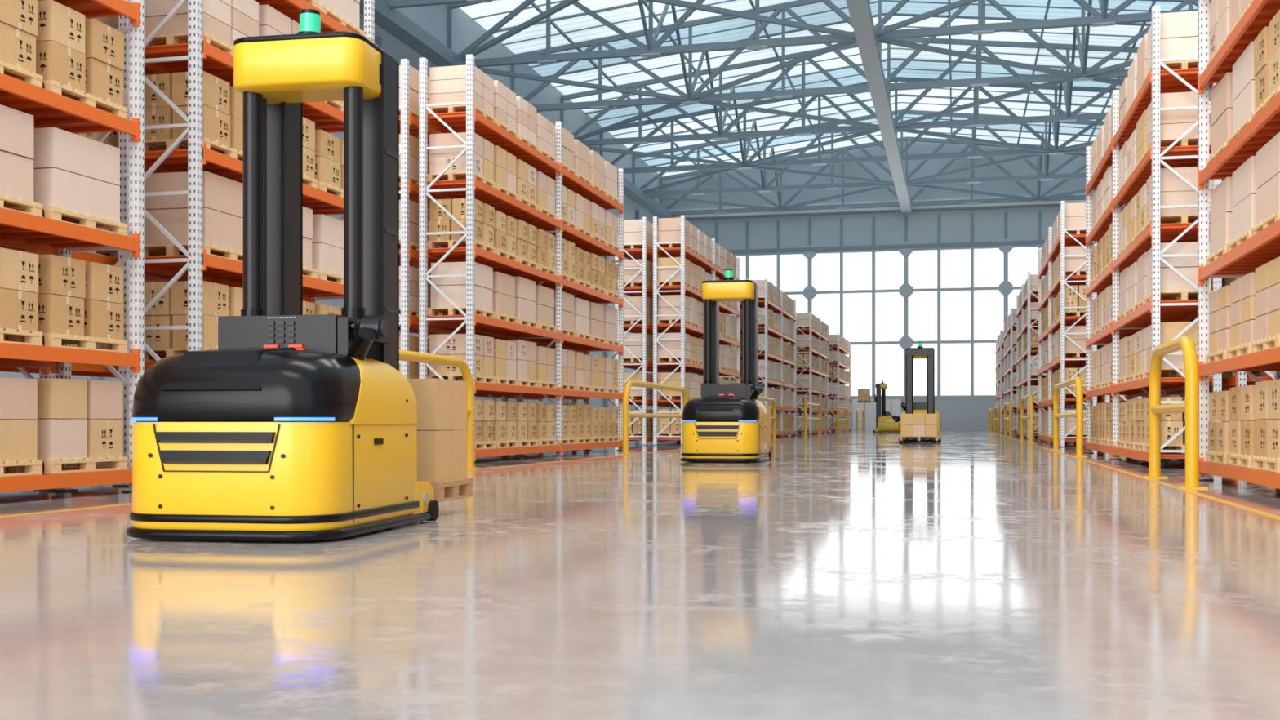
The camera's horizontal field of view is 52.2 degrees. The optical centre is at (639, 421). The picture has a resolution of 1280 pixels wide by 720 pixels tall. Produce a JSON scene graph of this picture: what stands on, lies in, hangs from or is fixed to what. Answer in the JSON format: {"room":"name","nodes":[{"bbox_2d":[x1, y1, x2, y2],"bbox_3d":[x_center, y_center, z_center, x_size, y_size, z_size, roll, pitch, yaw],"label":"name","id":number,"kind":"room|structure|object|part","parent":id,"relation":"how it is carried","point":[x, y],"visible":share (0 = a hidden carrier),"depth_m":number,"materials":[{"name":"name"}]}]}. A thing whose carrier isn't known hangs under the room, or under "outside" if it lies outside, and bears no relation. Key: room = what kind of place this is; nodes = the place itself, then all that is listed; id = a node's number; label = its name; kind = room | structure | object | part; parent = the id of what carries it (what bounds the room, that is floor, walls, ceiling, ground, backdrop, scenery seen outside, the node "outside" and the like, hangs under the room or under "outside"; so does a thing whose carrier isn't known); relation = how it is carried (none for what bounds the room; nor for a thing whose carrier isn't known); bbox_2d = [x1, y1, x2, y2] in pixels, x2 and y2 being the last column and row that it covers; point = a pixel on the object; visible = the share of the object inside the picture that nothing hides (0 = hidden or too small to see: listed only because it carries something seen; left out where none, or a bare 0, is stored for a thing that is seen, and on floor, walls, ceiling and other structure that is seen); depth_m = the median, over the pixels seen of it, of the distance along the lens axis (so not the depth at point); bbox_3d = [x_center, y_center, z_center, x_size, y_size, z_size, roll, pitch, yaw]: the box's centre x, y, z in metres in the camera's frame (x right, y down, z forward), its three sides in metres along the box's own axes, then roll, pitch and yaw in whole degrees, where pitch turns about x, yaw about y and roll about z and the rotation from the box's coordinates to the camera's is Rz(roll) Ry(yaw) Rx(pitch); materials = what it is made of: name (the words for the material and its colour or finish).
{"room":"warehouse interior","nodes":[
{"label":"warehouse interior","id":0,"kind":"room"},
{"bbox_2d":[0,4,662,409],"bbox_3d":[-14.623,-12.835,71.458,0.700,27.500,144.000,0,0,14],"label":"wall","id":1,"kind":"structure","parent":0,"point":[432,19],"depth_m":92.22,"materials":[{"name":"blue metal"}]},
{"bbox_2d":[0,431,1279,719],"bbox_3d":[10.576,1.015,64.834,54.000,0.200,147.000,0,0,14],"label":"floor","id":2,"kind":"structure","parent":0,"point":[864,575],"depth_m":6.64,"materials":[{"name":"concrete"}]},
{"bbox_2d":[0,0,144,492],"bbox_3d":[-8.687,-3.585,10.750,1.370,9.000,13.560,0,0,14],"label":"rack","id":3,"kind":"object","parent":2,"relation":"on","point":[61,73],"visible":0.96,"depth_m":15.91,"materials":[{"name":"white paint"}]},
{"bbox_2d":[0,16,187,489],"bbox_3d":[-8.555,-3.585,17.869,1.370,9.000,13.560,0,0,14],"label":"rack","id":4,"kind":"object","parent":2,"relation":"on","point":[105,257],"visible":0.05,"depth_m":18.83,"materials":[{"name":"orange metal"}]},
{"bbox_2d":[112,0,374,486],"bbox_3d":[-6.141,-3.585,21.246,1.370,9.000,5.860,0,0,14],"label":"rack","id":5,"kind":"object","parent":2,"relation":"on","point":[193,109],"visible":0.43,"depth_m":18.91,"materials":[{"name":"white paint"}]},
{"bbox_2d":[126,8,472,541],"bbox_3d":[-2.874,-1.353,11.730,1.830,4.535,3.790,0,0,11],"label":"robot","id":6,"kind":"object","parent":2,"relation":"on","point":[298,427],"visible":1,"depth_m":10.94,"materials":[{"name":"yellow paint"}]},
{"bbox_2d":[131,347,360,422],"bbox_3d":[-3.094,-0.307,10.555,1.754,0.615,1.322,0,0,11],"label":"hood","id":7,"kind":"object","parent":6,"relation":"attached to","point":[221,384],"depth_m":9.98,"materials":[{"name":"black plastic"}]},
{"bbox_2d":[147,399,408,523],"bbox_3d":[-3.062,0.298,10.729,1.774,0.994,1.754,0,0,11],"label":"panel","id":8,"kind":"object","parent":6,"relation":"attached to","point":[210,460],"depth_m":9.93,"materials":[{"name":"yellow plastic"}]},
{"bbox_3d":[-2.971,-0.680,11.097,1.163,0.430,0.370,0,0,11],"label":"control panel","id":9,"kind":"part","parent":6,"relation":"part of","materials":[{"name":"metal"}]},
{"bbox_2d":[299,13,320,32],"bbox_3d":[-2.912,-3.500,11.528,0.180,0.170,0.180,0,0,11],"label":"beacon light","id":10,"kind":"object","parent":6,"relation":"attached to","point":[308,22],"depth_m":11.45,"materials":[{"name":"green plastic"}]},
{"bbox_3d":[-2.892,-3.303,11.625,1.212,0.635,0.943,0,0,11],"label":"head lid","id":11,"kind":"part","parent":6,"relation":"part of","materials":[{"name":"yellow plastic"}]},
{"bbox_3d":[-2.281,-0.674,11.098,0.362,0.442,0.814,0,0,11],"label":"tiller arm","id":12,"kind":"part","parent":6,"relation":"part of","materials":[{"name":"black plastic"}]},
{"bbox_2d":[0,431,862,517],"bbox_3d":[6.384,0.913,64.307,0.120,0.004,140.000,0,0,14],"label":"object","id":13,"kind":"structure","parent":2,"relation":"on","point":[861,431],"depth_m":14.36,"materials":[{"name":"yellow paint"}]},
{"bbox_2d":[399,349,480,469],"bbox_3d":[-3.876,-0.160,23.269,0.360,2.150,4.960,0,0,14],"label":"barrier","id":14,"kind":"object","parent":2,"relation":"on","point":[404,355],"visible":0.48,"depth_m":25.25,"materials":[{"name":"yellow metal"}]},
{"bbox_2d":[399,58,579,455],"bbox_3d":[-4.219,-3.592,35.751,1.370,9.015,13.560,0,0,14],"label":"rack","id":15,"kind":"object","parent":2,"relation":"on","point":[408,75],"visible":0.08,"depth_m":29.52,"materials":[{"name":"white metal"}]},
{"bbox_2d":[418,53,623,463],"bbox_3d":[-2.713,-3.585,35.386,1.370,9.000,13.560,0,0,14],"label":"rack","id":16,"kind":"object","parent":2,"relation":"on","point":[522,229],"visible":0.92,"depth_m":32.20,"materials":[{"name":"white paint"}]},
{"bbox_2d":[617,379,687,453],"bbox_3d":[0.590,-0.160,41.685,0.360,2.150,8.860,0,0,14],"label":"barrier","id":17,"kind":"object","parent":2,"relation":"on","point":[626,414],"visible":0.83,"depth_m":38.83,"materials":[{"name":"yellow metal"}]},
{"bbox_2d":[614,216,703,445],"bbox_3d":[1.201,-3.592,58.103,1.370,9.014,13.560,0,0,14],"label":"rack","id":18,"kind":"object","parent":2,"relation":"on","point":[637,233],"visible":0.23,"depth_m":51.91,"materials":[{"name":"white metal"}]},
{"bbox_2d":[651,215,739,445],"bbox_3d":[2.707,-3.592,57.738,1.370,9.015,13.560,0,0,14],"label":"rack","id":19,"kind":"object","parent":2,"relation":"on","point":[691,258],"visible":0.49,"depth_m":51.94,"materials":[{"name":"white paint"}]},
{"bbox_2d":[680,268,773,462],"bbox_3d":[2.143,-1.353,31.126,1.830,4.535,3.790,0,0,13],"label":"robot","id":20,"kind":"object","parent":2,"relation":"on","point":[728,423],"visible":1,"depth_m":29.94,"materials":[{"name":"yellow paint"}]},
{"bbox_2d":[681,395,759,422],"bbox_3d":[1.881,-0.307,29.959,1.754,0.615,1.322,0,0,13],"label":"hood","id":21,"kind":"object","parent":20,"relation":"attached to","point":[706,408],"depth_m":29.40,"materials":[{"name":"black plastic"}]},
{"bbox_3d":[2.024,-0.680,30.497,1.163,0.430,0.370,0,0,13],"label":"control panel","id":22,"kind":"part","parent":20,"relation":"part of","materials":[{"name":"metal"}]},
{"bbox_2d":[724,270,732,277],"bbox_3d":[2.098,-3.500,30.926,0.180,0.170,0.180,0,0,13],"label":"beacon light","id":23,"kind":"object","parent":20,"relation":"attached to","point":[728,273],"depth_m":30.85,"materials":[{"name":"green plastic"}]},
{"bbox_3d":[2.122,-3.303,31.022,1.212,0.635,0.943,0,0,13],"label":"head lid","id":24,"kind":"part","parent":20,"relation":"part of","materials":[{"name":"yellow plastic"}]},
{"bbox_2d":[693,413,766,452],"bbox_3d":[1.920,0.298,30.133,1.774,0.994,1.754,0,0,13],"label":"panel","id":25,"kind":"object","parent":20,"relation":"attached to","point":[712,433],"depth_m":29.31,"materials":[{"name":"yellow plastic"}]},
{"bbox_3d":[2.713,-0.674,30.474,0.362,0.442,0.814,0,0,13],"label":"tiller arm","id":26,"kind":"part","parent":20,"relation":"part of","materials":[{"name":"black plastic"}]},
{"bbox_2d":[719,279,772,413],"bbox_3d":[6.621,-3.585,80.456,1.370,9.000,13.560,0,0,14],"label":"rack","id":27,"kind":"object","parent":2,"relation":"on","point":[734,346],"visible":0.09,"depth_m":74.61,"materials":[{"name":"metal"}]},
{"bbox_2d":[757,396,777,439],"bbox_3d":[6.010,-0.160,64.037,0.360,2.150,8.860,0,0,14],"label":"barrier","id":28,"kind":"object","parent":2,"relation":"on","point":[762,398],"visible":0.5,"depth_m":68.08,"materials":[{"name":"yellow metal"}]},
{"bbox_2d":[745,278,795,436],"bbox_3d":[8.127,-3.592,80.090,1.370,9.014,13.560,0,0,14],"label":"rack","id":29,"kind":"object","parent":2,"relation":"on","point":[775,308],"visible":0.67,"depth_m":78.74,"materials":[{"name":"white paint"}]},
{"bbox_2d":[773,319,809,433],"bbox_3d":[12.041,-3.585,102.808,1.370,9.000,13.560,0,0,14],"label":"rack","id":30,"kind":"object","parent":2,"relation":"on","point":[791,320],"visible":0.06,"depth_m":98.04,"materials":[{"name":"orange metal"}]},
{"bbox_2d":[802,402,820,436],"bbox_3d":[11.430,-0.160,86.390,0.360,2.150,8.860,0,0,14],"label":"barrier","id":31,"kind":"object","parent":2,"relation":"on","point":[806,404],"visible":0.98,"depth_m":83.42,"materials":[{"name":"yellow metal"}]},
{"bbox_2d":[795,311,829,434],"bbox_3d":[13.547,-3.585,102.443,1.370,9.000,13.560,0,0,14],"label":"rack","id":32,"kind":"object","parent":2,"relation":"on","point":[810,344],"visible":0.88,"depth_m":97.69,"materials":[{"name":"white paint"}]},
{"bbox_2d":[811,340,835,431],"bbox_3d":[17.461,-3.593,125.160,1.370,9.015,13.560,0,0,14],"label":"rack","id":33,"kind":"object","parent":2,"relation":"on","point":[824,396],"visible":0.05,"depth_m":121.60,"materials":[{"name":"orange metal"}]},
{"bbox_2d":[825,332,850,431],"bbox_3d":[18.967,-3.585,124.795,1.370,9.000,13.560,0,0,14],"label":"rack","id":34,"kind":"object","parent":2,"relation":"on","point":[838,346],"visible":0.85,"depth_m":120.74,"materials":[{"name":"grey metal"}]},
{"bbox_2d":[836,406,847,433],"bbox_3d":[16.850,-0.160,108.742,0.360,2.150,8.860,0,0,14],"label":"barrier","id":35,"kind":"object","parent":2,"relation":"on","point":[838,407],"visible":0.98,"depth_m":105.25,"materials":[{"name":"yellow metal"}]},
{"bbox_2d":[854,408,863,431],"bbox_3d":[21.704,-0.160,128.762,0.360,2.150,8.860,0,0,14],"label":"barrier","id":36,"kind":"object","parent":2,"relation":"on","point":[857,410],"visible":0.96,"depth_m":126.54,"materials":[{"name":"yellow metal"}]},
{"bbox_2d":[828,399,901,431],"bbox_3d":[23.185,-0.735,136.141,7.900,3.300,0.220,0,0,14],"label":"door","id":37,"kind":"structure","parent":2,"relation":"on","point":[893,406],"depth_m":135.92,"materials":[{"name":"white metal"}]},
{"bbox_2d":[857,380,900,432],"bbox_3d":[20.827,-1.353,113.282,3.790,4.535,1.830,0,0,14],"label":"robot","id":38,"kind":"object","parent":2,"relation":"on","point":[885,423],"visible":0.92,"depth_m":112.68,"materials":[{"name":"yellow paint"}]},
{"bbox_2d":[889,414,900,422],"bbox_3d":[21.989,-0.307,113.001,1.322,0.615,1.754,0,0,14],"label":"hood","id":39,"kind":"object","parent":38,"relation":"attached to","point":[892,418],"depth_m":112.19,"materials":[{"name":"black plastic"}]},
{"bbox_2d":[898,342,941,442],"bbox_3d":[12.618,-1.353,58.828,1.830,4.535,3.790,0,0,14],"label":"robot","id":40,"kind":"object","parent":2,"relation":"on","point":[920,422],"visible":1,"depth_m":58.42,"materials":[{"name":"yellow paint"}]},
{"bbox_3d":[12.059,-0.674,59.491,0.362,0.442,0.814,0,0,14],"label":"tiller arm","id":41,"kind":"part","parent":40,"relation":"part of","materials":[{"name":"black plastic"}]},
{"bbox_3d":[12.641,-3.303,58.932,1.212,0.635,0.943,0,0,14],"label":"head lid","id":42,"kind":"part","parent":40,"relation":"part of","materials":[{"name":"black plastic"}]},
{"bbox_3d":[12.748,-0.680,59.455,1.163,0.430,0.370,0,0,14],"label":"control panel","id":43,"kind":"part","parent":40,"relation":"part of","materials":[{"name":"metal"}]},
{"bbox_2d":[988,408,992,431],"bbox_3d":[33.774,-0.160,125.835,0.360,2.150,8.860,0,0,14],"label":"barrier","id":44,"kind":"object","parent":2,"relation":"on","point":[990,410],"visible":0.9,"depth_m":122.11,"materials":[{"name":"yellow metal"}]},
{"bbox_2d":[994,406,999,433],"bbox_3d":[28.920,-0.160,105.815,0.360,2.150,8.860,0,0,14],"label":"barrier","id":45,"kind":"object","parent":2,"relation":"on","point":[997,407],"visible":0.89,"depth_m":102.05,"materials":[{"name":"yellow metal"}]},
{"bbox_2d":[995,329,1015,432],"bbox_3d":[33.836,-3.592,121.189,1.370,9.014,13.560,0,0,14],"label":"rack","id":46,"kind":"object","parent":2,"relation":"on","point":[999,367],"visible":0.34,"depth_m":115.13,"materials":[{"name":"white paint"}]},
{"bbox_2d":[1002,401,1013,437],"bbox_3d":[23.500,-0.160,83.463,0.360,2.150,8.860,0,0,14],"label":"barrier","id":47,"kind":"object","parent":2,"relation":"on","point":[1009,403],"visible":1,"depth_m":79.44,"materials":[{"name":"yellow metal"}]},
{"bbox_2d":[1003,307,1027,435],"bbox_3d":[28.416,-3.593,98.837,1.370,9.015,13.560,0,0,14],"label":"rack","id":48,"kind":"object","parent":2,"relation":"on","point":[1010,325],"visible":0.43,"depth_m":95.49,"materials":[{"name":"white metal"}]},
{"bbox_2d":[1020,394,1035,443],"bbox_3d":[18.080,-0.160,61.111,0.360,2.150,8.860,0,0,14],"label":"barrier","id":49,"kind":"object","parent":2,"relation":"on","point":[1030,397],"visible":1,"depth_m":57.17,"materials":[{"name":"yellow metal"}]},
{"bbox_2d":[1015,271,1048,439],"bbox_3d":[22.996,-3.585,76.485,1.370,9.000,13.560,0,0,14],"label":"rack","id":50,"kind":"object","parent":2,"relation":"on","point":[1027,301],"visible":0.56,"depth_m":72.49,"materials":[{"name":"white paint"}]},
{"bbox_2d":[1038,200,1097,447],"bbox_3d":[17.576,-3.585,54.133,1.370,9.000,13.560,0,0,14],"label":"rack","id":51,"kind":"object","parent":2,"relation":"on","point":[1062,255],"visible":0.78,"depth_m":49.07,"materials":[{"name":"white paint"}]},
{"bbox_2d":[1049,376,1087,457],"bbox_3d":[12.660,-0.160,38.758,0.360,2.150,8.860,0,0,14],"label":"barrier","id":52,"kind":"object","parent":2,"relation":"on","point":[1077,380],"visible":0.95,"depth_m":34.93,"materials":[{"name":"yellow metal"}]},
{"bbox_2d":[1073,241,1142,408],"bbox_3d":[19.083,-3.592,53.767,1.370,9.015,13.560,0,0,14],"label":"rack","id":53,"kind":"object","parent":2,"relation":"on","point":[1101,398],"visible":0.06,"depth_m":48.27,"materials":[{"name":"metal"}]},
{"bbox_2d":[987,431,1279,519],"bbox_3d":[17.978,0.913,61.495,0.120,0.004,140.000,0,0,14],"label":"floor line","id":54,"kind":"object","parent":2,"relation":"on","point":[1248,508],"depth_m":17.25,"materials":[{"name":"yellow paint"}]},
{"bbox_2d":[1083,5,1222,469],"bbox_3d":[12.156,-3.592,31.780,1.370,9.014,13.560,0,0,14],"label":"rack","id":55,"kind":"object","parent":2,"relation":"on","point":[1141,212],"visible":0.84,"depth_m":27.57,"materials":[{"name":"white paint"}]},
{"bbox_2d":[1142,335,1208,488],"bbox_3d":[8.065,-0.160,19.807,0.360,2.150,3.860,0,0,14],"label":"barrier","id":56,"kind":"object","parent":2,"relation":"on","point":[1191,406],"visible":1,"depth_m":18.60,"materials":[{"name":"yellow metal"}]},
{"bbox_2d":[1142,86,1274,460],"bbox_3d":[13.663,-3.585,31.415,1.370,9.000,13.560,0,0,14],"label":"rack","id":57,"kind":"object","parent":2,"relation":"on","point":[1229,379],"visible":0.02,"depth_m":25.98,"materials":[{"name":"metal"}]},
{"bbox_2d":[1197,0,1279,488],"bbox_3d":[7.832,-3.592,13.947,1.370,9.015,13.560,0,0,14],"label":"rack","id":58,"kind":"object","parent":2,"relation":"on","point":[1238,41],"visible":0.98,"depth_m":18.12,"materials":[{"name":"metal"}]},
{"bbox_2d":[460,0,1133,210],"bbox_3d":[11.825,-24.982,69.984,51.778,5.555,132.190,0,0,14],"label":"roof truss","id":59,"kind":"structure","parent":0,"point":[565,3],"depth_m":91.17,"materials":[{"name":"grey metal"}]},
{"bbox_2d":[384,0,496,8],"bbox_3d":[10.411,-25.689,64.153,53.000,7.129,0.500,0,0,14],"label":"roof truss","id":60,"kind":"object","parent":59,"relation":"attached to","point":[394,4],"depth_m":69.35,"materials":[{"name":"grey metal"}]},
{"bbox_2d":[359,0,675,217],"bbox_3d":[10.623,-21.835,65.028,50.700,0.900,143.400,0,0,14],"label":"girder","id":61,"kind":"object","parent":59,"relation":"attached to","point":[391,20],"visible":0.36,"depth_m":74.95,"materials":[{"name":"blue metal"}]},
{"bbox_2d":[471,0,1168,170],"bbox_3d":[10.635,-28.005,65.077,52.016,3.139,143.500,0,0,14],"label":"framing","id":62,"kind":"structure","parent":59,"relation":"attached to","point":[645,2],"depth_m":104.21,"materials":[{"name":"grey metal"}]},
{"bbox_2d":[447,0,1197,67],"bbox_3d":[13.239,-25.689,75.815,53.000,7.129,0.500,0,0,14],"label":"roof truss","id":63,"kind":"object","parent":59,"relation":"attached to","point":[1096,20],"depth_m":77.24,"materials":[{"name":"grey metal"}]},
{"bbox_2d":[560,37,1138,146],"bbox_3d":[18.894,-25.689,99.140,53.000,7.129,0.500,0,0,14],"label":"roof truss","id":64,"kind":"object","parent":59,"relation":"attached to","point":[1074,116],"depth_m":99.78,"materials":[{"name":"grey metal"}]},
{"bbox_2d":[600,76,1119,173],"bbox_3d":[21.722,-25.689,110.802,53.000,7.129,0.500,0,0,14],"label":"roof truss","id":65,"kind":"object","parent":59,"relation":"attached to","point":[666,120],"depth_m":111.75,"materials":[{"name":"grey metal"}]},
{"bbox_2d":[511,0,1211,111],"bbox_3d":[16.067,-25.689,87.477,53.000,7.129,0.500,0,0,14],"label":"roof truss","id":66,"kind":"object","parent":59,"relation":"attached to","point":[592,44],"depth_m":88.81,"materials":[{"name":"grey metal"}]},
{"bbox_2d":[632,109,1104,196],"bbox_3d":[24.550,-25.689,122.464,53.000,7.129,0.500,0,0,14],"label":"roof truss","id":67,"kind":"object","parent":59,"relation":"attached to","point":[1051,175],"depth_m":123.27,"materials":[{"name":"grey metal"}]},
{"bbox_2d":[659,137,1093,215],"bbox_3d":[27.378,-25.689,134.126,53.000,7.129,0.500,0,0,14],"label":"roof truss","id":68,"kind":"object","parent":59,"relation":"attached to","point":[844,149],"depth_m":134.96,"materials":[{"name":"grey metal"}]},
{"bbox_2d":[845,0,911,213],"bbox_3d":[10.623,-21.890,65.028,1.000,0.710,143.400,0,0,14],"label":"girder","id":69,"kind":"object","parent":59,"relation":"attached to","point":[860,11],"visible":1,"depth_m":84.77,"materials":[{"name":"grey metal"}]},
{"bbox_2d":[459,0,1209,176],"bbox_3d":[10.694,-28.185,65.320,52.000,3.200,144.000,0,0,14],"label":"skylight","id":70,"kind":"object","parent":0,"point":[483,9],"depth_m":101.82,"materials":[{"name":"white"}]},
{"bbox_2d":[662,136,1175,431],"bbox_3d":[27.708,-14.585,135.486,52.000,31.000,0.400,0,0,14],"label":"wall","id":71,"kind":"structure","parent":0,"point":[988,224],"depth_m":135.39,"materials":[{"name":"grey metal"}]},
{"bbox_2d":[669,193,1093,253],"bbox_3d":[27.619,-20.460,135.121,51.200,4.850,0.348,0,0,14],"label":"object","id":72,"kind":"structure","parent":71,"relation":"attached to","point":[1046,203],"depth_m":135.79,"materials":[{"name":"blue metal"}]},
{"bbox_2d":[733,239,1044,398],"bbox_3d":[27.589,-10.531,135.422,46.820,16.193,0.460,0,0,14],"label":"window","id":73,"kind":"structure","parent":71,"relation":"in","point":[1006,287],"depth_m":135.22,"materials":[{"name":"clear glass"}]}
]}

